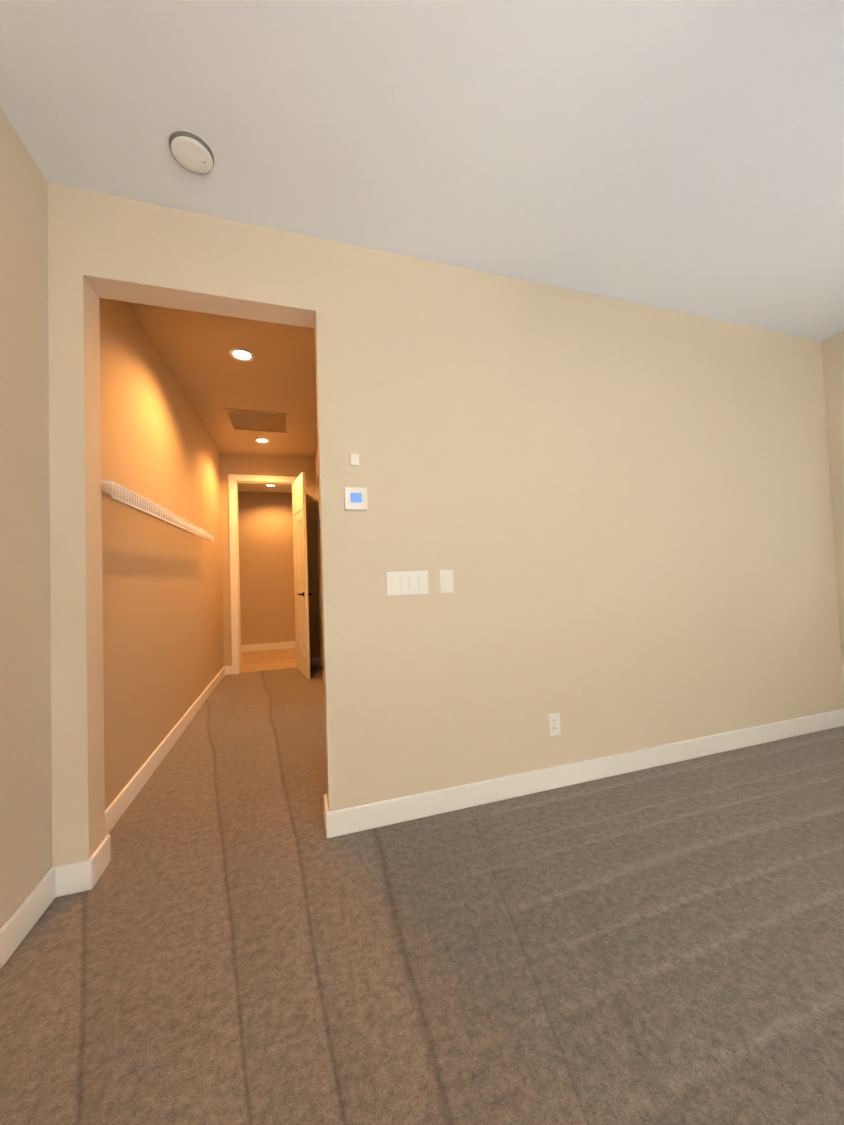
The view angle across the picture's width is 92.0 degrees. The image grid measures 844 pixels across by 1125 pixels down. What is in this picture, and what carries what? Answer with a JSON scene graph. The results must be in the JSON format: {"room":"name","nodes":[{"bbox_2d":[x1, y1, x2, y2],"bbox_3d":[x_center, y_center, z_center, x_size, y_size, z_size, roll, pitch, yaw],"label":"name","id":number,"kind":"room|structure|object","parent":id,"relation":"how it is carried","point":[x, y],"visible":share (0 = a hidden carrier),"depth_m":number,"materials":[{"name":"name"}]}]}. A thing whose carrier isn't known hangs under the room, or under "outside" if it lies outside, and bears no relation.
{"room":"empty bedroom","nodes":[
{"label":"empty bedroom","id":0,"kind":"room"},
{"bbox_2d":[0,107,223,927],"bbox_3d":[-1.414,-0.133,1.229,0.224,2.740,8.120,-1,-2,-17],"label":"wall","id":1,"kind":"structure","parent":0,"point":[163,656],"depth_m":1.99,"materials":[{"name":"beige paint"}]},
{"bbox_2d":[0,863,67,969],"bbox_3d":[-0.761,1.111,-0.457,0.016,0.112,4.149,-1,-2,-17],"label":"baseboard","id":2,"kind":"structure","parent":1,"relation":"attached to","point":[46,891],"depth_m":1.38,"materials":[{"name":"white wood"}]},
{"bbox_2d":[72,666,227,876],"bbox_3d":[-1.896,1.259,3.329,0.030,0.112,3.481,-1,-2,-17],"label":"baseboard","id":3,"kind":"structure","parent":1,"relation":"attached to","point":[120,804],"depth_m":2.23,"materials":[{"name":"white wood"}]},
{"bbox_2d":[101,480,213,542],"bbox_3d":[-1.740,-0.277,2.856,0.121,0.082,2.299,-1,-2,-17],"label":"wire shelf rack","id":4,"kind":"object","parent":1,"relation":"attached to","point":[118,492],"visible":1,"depth_m":2.23,"materials":[{"name":"white metal"}]},
{"bbox_2d":[238,484,291,492],"bbox_3d":[-2.101,-1.258,6.213,3.800,0.120,1.720,-1,-2,-17],"label":"ceiling","id":5,"kind":"structure","parent":0,"point":[262,488],"depth_m":6.49,"materials":[{"name":"white paint"}]},
{"bbox_2d":[238,491,295,644],"bbox_3d":[-2.280,0.130,6.900,4.040,2.600,0.200,-1,-2,-17],"label":"wall","id":6,"kind":"structure","parent":0,"point":[267,597],"depth_m":6.69,"materials":[{"name":"beige paint"}]},
{"bbox_2d":[241,641,295,651],"bbox_3d":[-2.206,1.368,6.760,3.800,0.112,0.016,-1,-2,-17],"label":"baseboard","id":7,"kind":"structure","parent":6,"relation":"attached to","point":[292,644],"depth_m":6.66,"materials":[{"name":"white wood"}]},
{"bbox_2d":[241,648,295,672],"bbox_3d":[-2.002,1.459,6.106,3.800,0.120,1.780,-1,-2,-17],"label":"floor","id":8,"kind":"structure","parent":0,"point":[253,661],"depth_m":5.84,"materials":[{"name":"brown wood"}]},
{"bbox_2d":[220,453,320,665],"bbox_3d":[-1.787,-0.003,5.297,3.800,2.740,0.120,-1,-2,-17],"label":"wall","id":9,"kind":"structure","parent":0,"point":[241,464],"depth_m":5.25,"materials":[{"name":"beige paint"}]},
{"bbox_2d":[228,474,297,674],"bbox_3d":[-1.977,0.131,5.234,0.868,2.480,0.156,-1,-2,-17],"label":"door frame","id":10,"kind":"structure","parent":9,"relation":"attached to","point":[234,560],"depth_m":5.06,"materials":[{"name":"white wood"}]},
{"bbox_2d":[292,472,311,678],"bbox_3d":[-1.482,0.154,4.971,0.139,2.370,0.690,-1,-2,-27],"label":"hall door","id":11,"kind":"structure","parent":9,"relation":"in","point":[301,593],"depth_m":4.83,"materials":[{"name":"white wood"}]},
{"bbox_2d":[315,444,323,666],"bbox_3d":[-0.816,-0.080,3.777,0.120,2.740,3.601,-1,-2,-17],"label":"wall","id":12,"kind":"structure","parent":0,"point":[319,562],"depth_m":5.32,"materials":[{"name":"beige paint"}]},
{"bbox_2d":[0,666,843,1124],"bbox_3d":[0.905,1.239,1.859,4.960,0.120,8.060,-1,-2,-17],"label":"floor carpet","id":13,"kind":"object","parent":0,"point":[234,936],"visible":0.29,"depth_m":1.24,"materials":[{"name":"grey carpet"}]},
{"bbox_2d":[0,0,843,457],"bbox_3d":[0.800,-1.617,1.970,4.960,0.120,8.120,-1,-2,-17],"label":"ceiling","id":14,"kind":"structure","parent":0,"point":[684,156],"depth_m":1.49,"materials":[{"name":"white paint"}]},
{"bbox_2d":[169,130,213,173],"bbox_3d":[-0.845,-1.498,1.500,0.145,0.036,0.145,-1,-2,-17],"label":"smoke detector","id":15,"kind":"object","parent":14,"relation":"attached to","point":[191,152],"visible":1,"depth_m":1.48,"materials":[{"name":"white plastic"}]},
{"bbox_2d":[229,348,254,361],"bbox_3d":[-1.266,-1.458,2.866,0.168,0.008,0.168,-1,-2,-17],"label":"recessed light","id":16,"kind":"object","parent":14,"relation":"in","point":[241,354],"visible":1,"depth_m":2.86,"materials":[{"name":"white glass"}]},
{"bbox_2d":[222,408,289,433],"bbox_3d":[-1.638,-1.409,4.095,0.580,0.010,0.570,-1,-2,-17],"label":"ceiling vent","id":17,"kind":"object","parent":14,"relation":"in","point":[256,421],"visible":1,"depth_m":4.07,"materials":[{"name":"beige metal"}]},
{"bbox_2d":[255,438,269,442],"bbox_3d":[-1.821,-1.388,4.650,0.168,0.008,0.168,-1,-2,-17],"label":"recessed light","id":18,"kind":"object","parent":14,"relation":"in","point":[261,440],"visible":0.98,"depth_m":4.64,"materials":[{"name":"white glass"}]},
{"bbox_2d":[47,182,843,866],"bbox_3d":[0.829,-0.177,2.329,4.760,2.740,0.140,-1,-2,-17],"label":"wall","id":19,"kind":"structure","parent":0,"point":[615,516],"depth_m":2.12,"materials":[{"name":"beige paint"}]},
{"bbox_2d":[350,453,358,465],"bbox_3d":[-0.316,-0.481,1.908,0.044,0.056,0.014,-1,-2,-17],"label":"sensor","id":20,"kind":"object","parent":19,"relation":"attached to","point":[354,459],"visible":1,"depth_m":1.90,"materials":[{"name":"white plastic"}]},
{"bbox_2d":[344,487,367,510],"bbox_3d":[-0.308,-0.296,1.897,0.104,0.104,0.024,-1,-2,-17],"label":"thermostat","id":21,"kind":"object","parent":19,"relation":"attached to","point":[355,498],"visible":1,"depth_m":1.89,"materials":[{"name":"white plastic"}]},
{"bbox_2d":[386,570,428,595],"bbox_3d":[-0.070,0.098,1.961,0.207,0.113,0.013,-1,-2,-17],"label":"switch plate","id":22,"kind":"object","parent":19,"relation":"attached to","point":[406,582],"visible":1,"depth_m":1.95,"materials":[{"name":"white plastic"}]},
{"bbox_2d":[440,570,453,592],"bbox_3d":[0.124,0.093,2.021,0.070,0.114,0.013,-1,-2,-17],"label":"switch plate","id":23,"kind":"object","parent":19,"relation":"attached to","point":[446,581],"visible":1,"depth_m":2.02,"materials":[{"name":"white plastic"}]},
{"bbox_2d":[548,713,560,735],"bbox_3d":[0.707,0.864,2.173,0.070,0.114,0.008,-1,-2,-17],"label":"electrical outlet","id":24,"kind":"object","parent":19,"relation":"attached to","point":[554,723],"visible":1,"depth_m":2.17,"materials":[{"name":"white plastic"}]},
{"bbox_2d":[324,709,843,837],"bbox_3d":[1.258,1.124,2.332,3.528,0.112,0.022,-1,-2,-17],"label":"baseboard","id":25,"kind":"structure","parent":19,"relation":"attached to","point":[358,818],"depth_m":2.15,"materials":[{"name":"white wood"}]},
{"bbox_2d":[821,331,843,695],"bbox_3d":[3.651,-0.312,0.912,0.200,2.740,4.519,-1,-2,-17],"label":"wall","id":26,"kind":"structure","parent":0,"point":[833,358],"depth_m":2.88,"materials":[{"name":"beige paint"}]}
]}

